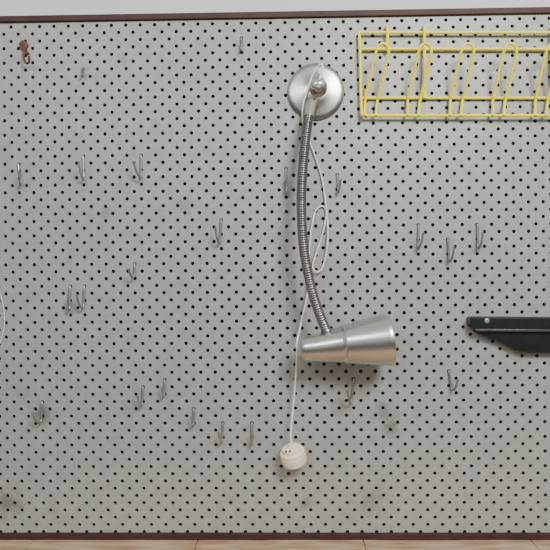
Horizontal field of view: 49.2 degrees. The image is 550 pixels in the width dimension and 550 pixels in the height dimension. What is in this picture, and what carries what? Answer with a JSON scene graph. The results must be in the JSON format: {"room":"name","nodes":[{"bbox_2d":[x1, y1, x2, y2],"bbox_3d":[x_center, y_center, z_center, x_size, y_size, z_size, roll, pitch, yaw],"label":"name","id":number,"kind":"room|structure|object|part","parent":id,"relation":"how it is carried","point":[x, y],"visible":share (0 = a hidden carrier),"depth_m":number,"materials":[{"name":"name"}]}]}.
{"room":"workshop","nodes":[
{"label":"workshop","id":0,"kind":"room"},
{"bbox_2d":[0,0,549,15],"bbox_3d":[0.026,0.150,1.272,4.400,2.700,0.100,0,0,1],"label":"wall","id":1,"kind":"structure","parent":0,"point":[7,7],"depth_m":1.22,"materials":[{"name":"white paint"}]},
{"bbox_2d":[0,530,549,539],"bbox_3d":[0.071,0.520,1.207,1.594,0.012,0.028,0,0,1],"label":"trim","id":2,"kind":"structure","parent":1,"relation":"attached to","point":[15,535],"depth_m":1.20,"materials":[{"name":"brown wood"}]},
{"bbox_2d":[0,7,549,26],"bbox_3d":[0.063,-0.520,1.207,1.594,0.012,0.028,0,0,1],"label":"trim","id":3,"kind":"structure","parent":1,"relation":"attached to","point":[511,10],"depth_m":1.20,"materials":[{"name":"brown wood"}]},
{"bbox_2d":[0,14,549,532],"bbox_3d":[0.067,-0.003,1.195,1.570,1.048,0.050,0,0,1],"label":"pegboard","id":4,"kind":"object","parent":1,"relation":"attached to","point":[215,128],"depth_m":1.20,"materials":[{"name":"metal"}]},
{"bbox_2d":[0,293,4,342],"bbox_3d":[-0.561,0.070,1.207,0.035,0.194,0.003,0,0,5],"label":"string","id":5,"kind":"object","parent":4,"relation":"attached to","point":[0,293],"visible":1,"depth_m":1.21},
{"bbox_2d":[17,163,21,185],"bbox_3d":[-0.509,-0.202,1.196,0.020,0.050,0.035,0,0,1],"label":"hook","id":6,"kind":"object","parent":4,"relation":"attached to","point":[19,170],"depth_m":1.20,"materials":[{"name":"silver metal"}]},
{"bbox_2d":[19,40,29,63],"bbox_3d":[-0.496,-0.445,1.198,0.017,0.054,0.040,0,0,-44],"label":"hook","id":7,"kind":"object","parent":4,"relation":"attached to","point":[23,44],"visible":1,"depth_m":1.20,"materials":[{"name":"metal"}]},
{"bbox_3d":[-0.504,-0.457,1.207,0.019,0.030,0.005,0,0,1],"label":"plate","id":8,"kind":"part","parent":7,"relation":"part of","materials":[{"name":"metal"}]},
{"bbox_2d":[31,400,43,423],"bbox_3d":[-0.473,0.276,1.195,0.013,0.045,0.035,0,0,1],"label":"hook","id":9,"kind":"object","parent":4,"relation":"attached to","point":[41,412],"depth_m":1.20,"materials":[{"name":"silver metal"}]},
{"bbox_2d":[67,285,71,311],"bbox_3d":[-0.410,0.046,1.197,0.008,0.054,0.029,0,0,1],"label":"hook","id":10,"kind":"object","parent":4,"relation":"attached to","point":[69,289],"depth_m":1.20,"materials":[{"name":"silver metal"}]},
{"bbox_2d":[75,285,85,308],"bbox_3d":[-0.386,0.044,1.193,0.011,0.050,0.035,0,0,1],"label":"hook","id":11,"kind":"object","parent":4,"relation":"attached to","point":[81,307],"depth_m":1.20,"materials":[{"name":"silver metal"}]},
{"bbox_2d":[78,154,84,179],"bbox_3d":[-0.384,-0.216,1.193,0.007,0.054,0.035,0,0,1],"label":"hook","id":12,"kind":"object","parent":4,"relation":"attached to","point":[83,169],"depth_m":1.20,"materials":[{"name":"silver metal"}]},
{"bbox_2d":[128,263,135,278],"bbox_3d":[-0.284,-0.008,1.191,0.009,0.033,0.035,0,0,1],"label":"hook","id":13,"kind":"object","parent":4,"relation":"attached to","point":[132,277],"depth_m":1.20,"materials":[{"name":"silver metal"}]},
{"bbox_2d":[132,154,141,179],"bbox_3d":[-0.273,-0.217,1.191,0.012,0.054,0.035,0,0,1],"label":"hook","id":14,"kind":"object","parent":4,"relation":"attached to","point":[139,176],"depth_m":1.20,"materials":[{"name":"silver metal"}]},
{"bbox_2d":[136,385,143,406],"bbox_3d":[-0.268,0.243,1.195,0.011,0.042,0.027,0,0,1],"label":"hook","id":15,"kind":"object","parent":4,"relation":"attached to","point":[142,390],"depth_m":1.20,"materials":[{"name":"silver metal"}]},
{"bbox_2d":[161,378,165,397],"bbox_3d":[-0.223,0.226,1.195,0.006,0.037,0.025,0,0,1],"label":"hook","id":16,"kind":"object","parent":4,"relation":"attached to","point":[162,388],"depth_m":1.20,"materials":[{"name":"silver metal"}]},
{"bbox_2d":[190,407,194,426],"bbox_3d":[-0.164,0.284,1.194,0.006,0.037,0.025,0,0,1],"label":"hook","id":17,"kind":"object","parent":4,"relation":"attached to","point":[192,417],"depth_m":1.20,"materials":[{"name":"silver metal"}]},
{"bbox_2d":[214,218,221,244],"bbox_3d":[-0.112,-0.087,1.188,0.013,0.054,0.035,0,0,1],"label":"hook","id":18,"kind":"object","parent":4,"relation":"attached to","point":[220,230],"depth_m":1.20,"materials":[{"name":"silver metal"}]},
{"bbox_2d":[217,421,223,443],"bbox_3d":[-0.108,0.314,1.192,0.011,0.042,0.027,0,0,1],"label":"hook","id":19,"kind":"object","parent":4,"relation":"attached to","point":[222,428],"depth_m":1.20,"materials":[{"name":"silver metal"}]},
{"bbox_2d":[240,36,242,50],"bbox_3d":[-0.066,-0.461,1.194,0.006,0.033,0.020,0,0,1],"label":"hook","id":20,"kind":"object","parent":4,"relation":"attached to","point":[241,41],"depth_m":1.19,"materials":[{"name":"silver metal"}]},
{"bbox_2d":[251,421,252,445],"bbox_3d":[-0.045,0.316,1.191,0.006,0.046,0.027,0,0,1],"label":"hook","id":21,"kind":"object","parent":4,"relation":"attached to","point":[251,421],"depth_m":1.18,"materials":[{"name":"silver metal"}]},
{"bbox_2d":[285,167,287,194],"bbox_3d":[0.023,-0.188,1.190,0.006,0.058,0.025,0,0,1],"label":"hook","id":22,"kind":"object","parent":4,"relation":"attached to","point":[286,176],"depth_m":1.18,"materials":[{"name":"silver metal"}]},
{"bbox_2d":[280,63,395,468],"bbox_3d":[0.113,-0.024,1.139,0.215,0.796,0.117,0,0,1],"label":"gooseneck lamp","id":23,"kind":"object","parent":4,"relation":"attached to","point":[315,91],"visible":1,"depth_m":1.12,"materials":[{"name":"metal"}]},
{"bbox_3d":[0.069,-0.039,1.169,0.086,0.746,0.048,0,0,-23],"label":"power cord","id":24,"kind":"part","parent":23,"relation":"part of","materials":[{"name":"white plastic"}]},
{"bbox_3d":[0.081,-0.365,1.192,0.113,0.113,0.012,0,0,1],"label":"plate","id":25,"kind":"part","parent":23,"relation":"part of","materials":[{"name":"metal"}]},
{"bbox_3d":[0.133,0.121,1.130,0.176,0.099,0.100,0,0,1],"label":"lamp shade","id":26,"kind":"part","parent":23,"relation":"part of","materials":[{"name":"metal"}]},
{"bbox_2d":[336,173,341,192],"bbox_3d":[0.126,-0.182,1.187,0.009,0.042,0.027,0,0,1],"label":"hook","id":27,"kind":"object","parent":4,"relation":"attached to","point":[338,180],"depth_m":1.19,"materials":[{"name":"silver metal"}]},
{"bbox_2d":[346,377,354,404],"bbox_3d":[0.149,0.231,1.183,0.020,0.054,0.035,0,0,1],"label":"hook","id":28,"kind":"object","parent":4,"relation":"attached to","point":[349,400],"depth_m":1.19,"materials":[{"name":"silver metal"}]},
{"bbox_2d":[417,224,424,249],"bbox_3d":[0.286,-0.076,1.180,0.010,0.054,0.035,0,0,1],"label":"hook","id":29,"kind":"object","parent":4,"relation":"attached to","point":[418,226],"depth_m":1.19,"materials":[{"name":"silver metal"}]},
{"bbox_2d":[446,238,454,261],"bbox_3d":[0.346,-0.049,1.179,0.009,0.050,0.035,0,0,1],"label":"hook","id":30,"kind":"object","parent":4,"relation":"attached to","point":[448,248],"depth_m":1.19,"materials":[{"name":"silver metal"}]},
{"bbox_2d":[447,369,458,390],"bbox_3d":[0.351,0.209,1.182,0.016,0.041,0.030,0,0,1],"label":"hook","id":31,"kind":"object","parent":4,"relation":"attached to","point":[448,370],"depth_m":1.19,"materials":[{"name":"silver metal"}]},
{"bbox_2d":[358,25,549,116],"bbox_3d":[0.417,-0.402,1.164,0.507,0.189,0.053,0,0,1],"label":"coat rack","id":32,"kind":"object","parent":4,"relation":"attached to","point":[422,47],"visible":1,"depth_m":1.18,"materials":[{"name":"yellow metal"}]},
{"bbox_2d":[475,223,483,249],"bbox_3d":[0.402,-0.077,1.178,0.006,0.054,0.035,0,0,1],"label":"hook","id":33,"kind":"object","parent":4,"relation":"attached to","point":[477,225],"depth_m":1.19,"materials":[{"name":"silver metal"}]},
{"bbox_3d":[0.523,0.117,1.175,0.287,0.072,0.028,0,0,1],"label":"wall bracket","id":34,"kind":"part","parent":4,"relation":"part of","materials":[{"name":"black metal"}]},
{"bbox_3d":[0.006,1.525,-0.339,4.400,0.050,3.322,0,0,1],"label":"floor","id":35,"kind":"structure","parent":0,"visible":0},
{"bbox_2d":[0,540,549,549],"bbox_3d":[0.009,1.014,0.920,2.309,0.972,0.598,0,0,1],"label":"workbench","id":36,"kind":"object","parent":35,"relation":"on","point":[4,544],"visible":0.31,"depth_m":1.18,"materials":[{"name":"brown wood"}]}
]}

